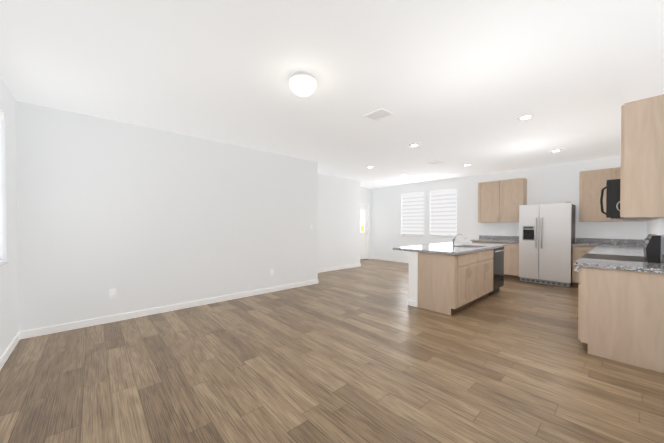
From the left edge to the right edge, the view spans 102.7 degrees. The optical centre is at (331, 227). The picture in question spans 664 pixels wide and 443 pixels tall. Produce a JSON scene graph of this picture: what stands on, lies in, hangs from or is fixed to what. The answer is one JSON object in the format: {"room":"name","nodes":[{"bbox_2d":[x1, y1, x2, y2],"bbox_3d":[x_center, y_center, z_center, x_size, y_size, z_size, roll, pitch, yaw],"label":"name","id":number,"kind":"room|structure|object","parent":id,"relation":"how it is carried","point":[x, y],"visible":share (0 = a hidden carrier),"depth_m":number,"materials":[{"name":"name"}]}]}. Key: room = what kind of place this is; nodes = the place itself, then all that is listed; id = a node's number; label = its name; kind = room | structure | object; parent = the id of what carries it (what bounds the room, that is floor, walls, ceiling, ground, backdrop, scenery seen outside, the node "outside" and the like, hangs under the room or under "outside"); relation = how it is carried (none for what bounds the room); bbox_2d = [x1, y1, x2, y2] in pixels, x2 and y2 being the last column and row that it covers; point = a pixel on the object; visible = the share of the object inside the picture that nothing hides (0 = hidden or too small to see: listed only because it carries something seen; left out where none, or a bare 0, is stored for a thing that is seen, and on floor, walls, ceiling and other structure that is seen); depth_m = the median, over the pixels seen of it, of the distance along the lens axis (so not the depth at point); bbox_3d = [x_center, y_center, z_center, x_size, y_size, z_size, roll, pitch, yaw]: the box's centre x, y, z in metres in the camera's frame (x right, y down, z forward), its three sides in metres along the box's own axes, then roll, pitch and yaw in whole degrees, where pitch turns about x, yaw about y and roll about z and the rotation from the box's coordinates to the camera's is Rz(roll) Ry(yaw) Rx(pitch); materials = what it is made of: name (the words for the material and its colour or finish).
{"room":"kitchen","nodes":[
{"label":"kitchen","id":0,"kind":"room"},
{"bbox_2d":[0,76,19,357],"bbox_3d":[-2.034,-0.066,1.198,0.150,2.700,5.020,-1,1,-42],"label":"wall","id":1,"kind":"structure","parent":0,"point":[10,126],"depth_m":2.73,"materials":[{"name":"white paint"}]},
{"bbox_2d":[0,109,3,259],"bbox_3d":[-2.953,-0.401,2.271,0.065,1.440,0.846,-1,1,-42],"label":"window blind","id":2,"kind":"object","parent":1,"relation":"attached to","point":[1,115],"visible":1,"depth_m":2.56,"materials":[{"name":"white plastic"}]},
{"bbox_2d":[0,332,20,369],"bbox_3d":[-1.924,1.242,1.210,0.012,0.085,4.870,-1,1,-42],"label":"baseboard","id":3,"kind":"structure","parent":1,"relation":"attached to","point":[5,356],"depth_m":2.64,"materials":[{"name":"white wood"}]},
{"bbox_2d":[20,101,319,331],"bbox_3d":[-1.988,-0.100,4.516,4.360,2.700,0.150,-1,1,-42],"label":"wall","id":4,"kind":"structure","parent":0,"point":[94,210],"depth_m":3.80,"materials":[{"name":"white paint"}]},
{"bbox_2d":[109,289,116,297],"bbox_3d":[-2.938,0.880,3.563,0.072,0.115,0.008,-1,1,-42],"label":"electrical outlet","id":5,"kind":"object","parent":4,"relation":"attached to","point":[112,293],"visible":1,"depth_m":3.56,"materials":[{"name":"white plastic"}]},
{"bbox_2d":[21,279,318,338],"bbox_3d":[-1.925,1.207,4.491,4.342,0.085,0.032,-1,1,-42],"label":"baseboard","id":6,"kind":"structure","parent":4,"relation":"attached to","point":[54,329],"depth_m":3.81,"materials":[{"name":"white"}]},
{"bbox_2d":[0,259,663,442],"bbox_3d":[0.269,1.292,5.237,8.960,0.100,8.220,-1,1,-42],"label":"floor","id":7,"kind":"structure","parent":0,"point":[364,352],"depth_m":2.29,"materials":[{"name":"brown wood"}]},
{"bbox_2d":[406,245,506,314],"bbox_3d":[2.318,0.809,4.780,2.224,0.875,0.834,-1,1,-42],"label":"kitchen island","id":8,"kind":"object","parent":7,"relation":"on","point":[450,278],"depth_m":4.07,"materials":[{"name":"brown wood"}]},
{"bbox_2d":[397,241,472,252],"bbox_3d":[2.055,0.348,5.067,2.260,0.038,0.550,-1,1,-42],"label":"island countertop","id":9,"kind":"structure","parent":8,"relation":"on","point":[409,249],"depth_m":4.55,"materials":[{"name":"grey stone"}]},
{"bbox_2d":[421,245,500,256],"bbox_3d":[2.417,0.352,4.665,2.260,0.038,0.530,-1,1,-42],"label":"island countertop","id":10,"kind":"structure","parent":8,"relation":"on","point":[453,249],"depth_m":4.18,"materials":[{"name":"grey stone"}]},
{"bbox_2d":[457,245,480,248],"bbox_3d":[2.451,0.468,4.778,0.652,0.220,0.422,-1,1,-42],"label":"sink","id":11,"kind":"object","parent":10,"relation":"in","point":[458,246],"depth_m":5.00,"materials":[{"name":"silver metal"}]},
{"bbox_2d":[489,247,503,295],"bbox_3d":[2.965,0.808,5.226,0.592,0.868,0.587,-1,1,-42],"label":"dishwasher","id":12,"kind":"object","parent":8,"relation":"in","point":[498,268],"visible":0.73,"depth_m":5.00,"materials":[{"name":"black metal"}]},
{"bbox_2d":[470,235,519,279],"bbox_3d":[4.242,0.718,6.807,0.640,1.015,1.085,-1,1,-42],"label":"base cabinet","id":13,"kind":"object","parent":7,"relation":"on","point":[511,260],"visible":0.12,"depth_m":6.40,"materials":[{"name":"brown wood"}]},
{"bbox_2d":[519,202,575,286],"bbox_3d":[4.844,0.339,5.996,0.801,1.760,0.890,-1,1,-42],"label":"refrigerator","id":14,"kind":"object","parent":7,"relation":"on","point":[546,236],"visible":1,"depth_m":5.74,"materials":[{"name":"silver metal"}]},
{"bbox_2d":[572,238,643,287],"bbox_3d":[5.553,0.733,5.350,0.640,1.015,1.019,-1,1,-42],"label":"base cabinet","id":15,"kind":"object","parent":7,"relation":"on","point":[581,247],"visible":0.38,"depth_m":5.48,"materials":[{"name":"grey stone"}]},
{"bbox_2d":[588,245,643,256],"bbox_3d":[4.560,0.746,4.188,2.395,1.015,0.620,-1,1,-42],"label":"base cabinet","id":16,"kind":"object","parent":7,"relation":"on","point":[620,250],"visible":0.15,"depth_m":4.01,"materials":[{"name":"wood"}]},
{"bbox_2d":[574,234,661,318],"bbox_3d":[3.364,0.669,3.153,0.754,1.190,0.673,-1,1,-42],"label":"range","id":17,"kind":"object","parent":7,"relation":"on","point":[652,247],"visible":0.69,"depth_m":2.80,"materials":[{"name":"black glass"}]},
{"bbox_2d":[574,253,663,372],"bbox_3d":[2.899,0.761,2.693,0.542,1.015,0.620,-1,1,-42],"label":"base cabinet","id":18,"kind":"object","parent":7,"relation":"on","point":[620,311],"visible":1,"depth_m":2.51,"materials":[{"name":"brown wood"}]},
{"bbox_2d":[0,0,663,188],"bbox_3d":[0.620,-1.504,4.818,8.960,0.100,7.170,-1,1,-42],"label":"ceiling","id":19,"kind":"structure","parent":0,"point":[454,86],"depth_m":2.46,"materials":[{"name":"white paint"}]},
{"bbox_2d":[289,71,315,96],"bbox_3d":[-0.275,-1.349,2.526,0.256,0.159,0.256,-1,1,-42],"label":"dome ceiling light","id":20,"kind":"object","parent":19,"relation":"attached to","point":[302,83],"visible":1,"depth_m":2.44,"materials":[{"name":"white glass"}]},
{"bbox_2d":[363,108,393,121],"bbox_3d":[0.591,-1.434,3.379,0.250,0.008,0.300,-1,1,-42],"label":"ceiling vent","id":21,"kind":"object","parent":19,"relation":"in","point":[379,114],"visible":0.96,"depth_m":3.38,"materials":[{"name":"white metal"}]},
{"bbox_2d":[409,143,419,146],"bbox_3d":[1.435,-1.446,4.630,0.180,0.010,0.180,-1,1,-42],"label":"recessed light","id":22,"kind":"object","parent":19,"relation":"in","point":[415,144],"visible":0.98,"depth_m":4.60,"materials":[{"name":"white"}]},
{"bbox_2d":[427,160,443,164],"bbox_3d":[2.311,-1.461,5.930,0.250,0.008,0.300,-1,1,-42],"label":"ceiling vent","id":23,"kind":"object","parent":19,"relation":"in","point":[435,162],"visible":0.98,"depth_m":5.91,"materials":[{"name":"white metal"}]},
{"bbox_2d":[517,114,533,119],"bbox_3d":[2.506,-1.433,3.441,0.180,0.010,0.180,-1,1,-42],"label":"recessed light","id":24,"kind":"object","parent":19,"relation":"in","point":[526,116],"visible":0.94,"depth_m":3.43,"materials":[{"name":"white"}]},
{"bbox_2d":[320,174,359,268],"bbox_3d":[-0.159,-0.132,7.535,2.700,2.700,0.150,-1,1,-42],"label":"wall","id":25,"kind":"structure","parent":0,"point":[339,197],"depth_m":7.77,"materials":[{"name":"white paint"}]},
{"bbox_2d":[318,264,360,272],"bbox_3d":[-0.044,1.175,7.543,2.562,0.085,0.012,-1,1,-42],"label":"baseboard","id":26,"kind":"structure","parent":25,"relation":"attached to","point":[355,265],"depth_m":7.75,"materials":[{"name":"white wood"}]},
{"bbox_2d":[360,188,371,256],"bbox_3d":[0.776,-0.155,9.695,1.880,2.700,0.150,-1,1,-42],"label":"wall","id":27,"kind":"structure","parent":0,"point":[365,193],"depth_m":10.18,"materials":[{"name":"white paint"}]},
{"bbox_2d":[360,203,369,259],"bbox_3d":[1.021,0.138,9.904,1.020,2.110,0.165,-1,1,-42],"label":"entry door","id":28,"kind":"structure","parent":27,"relation":"in","point":[364,231],"depth_m":10.08,"materials":[{"name":"white"}]},
{"bbox_2d":[372,157,643,260],"bbox_3d":[3.844,-0.135,7.835,0.150,2.700,7.020,-1,1,-42],"label":"wall","id":29,"kind":"structure","parent":0,"point":[554,184],"depth_m":7.47,"materials":[{"name":"white paint"}]},
{"bbox_2d":[371,257,408,262],"bbox_3d":[2.826,1.161,8.858,0.012,0.085,3.860,-1,1,-42],"label":"baseboard","id":30,"kind":"structure","parent":29,"relation":"attached to","point":[379,258],"depth_m":9.63,"materials":[{"name":"white wood"}]},
{"bbox_2d":[401,192,423,235],"bbox_3d":[2.732,-0.472,9.011,0.065,1.440,0.836,-1,1,-42],"label":"window blind","id":31,"kind":"object","parent":29,"relation":"attached to","point":[412,213],"visible":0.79,"depth_m":8.98,"materials":[{"name":"white plastic"}]},
{"bbox_2d":[430,188,456,236],"bbox_3d":[3.441,-0.463,8.223,0.065,1.440,0.836,-1,1,-42],"label":"window blind","id":32,"kind":"object","parent":29,"relation":"attached to","point":[444,212],"visible":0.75,"depth_m":8.19,"materials":[{"name":"white plastic"}]},
{"bbox_2d":[478,178,526,222],"bbox_3d":[4.372,-0.680,6.862,0.354,1.070,1.025,-1,1,-42],"label":"upper cabinet","id":33,"kind":"object","parent":29,"relation":"attached to","point":[500,200],"visible":0.98,"depth_m":6.73,"materials":[{"name":"brown wood"}]},
{"bbox_2d":[579,167,641,221],"bbox_3d":[5.686,-0.665,5.403,0.354,1.070,0.942,-1,1,-42],"label":"upper cabinet","id":34,"kind":"object","parent":29,"relation":"attached to","point":[592,183],"visible":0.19,"depth_m":5.49,"materials":[{"name":"brown wood"}]},
{"bbox_2d":[644,218,663,260],"bbox_3d":[2.969,-0.076,2.224,8.960,2.700,0.150,-1,1,-42],"label":"wall","id":35,"kind":"structure","parent":0,"point":[656,227],"depth_m":3.47,"materials":[{"name":"white paint"}]},
{"bbox_2d":[600,179,659,219],"bbox_3d":[3.434,-0.318,3.064,0.754,0.428,0.468,-1,1,-42],"label":"microwave","id":36,"kind":"object","parent":35,"relation":"attached to","point":[613,195],"visible":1,"depth_m":2.91,"materials":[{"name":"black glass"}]},
{"bbox_2d":[622,219,656,220],"bbox_3d":[4.052,-0.645,3.500,0.739,1.070,0.300,-1,1,-42],"label":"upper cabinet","id":37,"kind":"object","parent":35,"relation":"attached to","point":[622,219],"depth_m":3.39,"materials":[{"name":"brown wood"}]},
{"bbox_2d":[616,94,663,217],"bbox_3d":[3.017,-0.635,2.568,0.515,1.070,0.300,-1,1,-42],"label":"upper cabinet","id":38,"kind":"object","parent":35,"relation":"attached to","point":[642,164],"depth_m":2.41,"materials":[{"name":"brown wood"}]}
]}

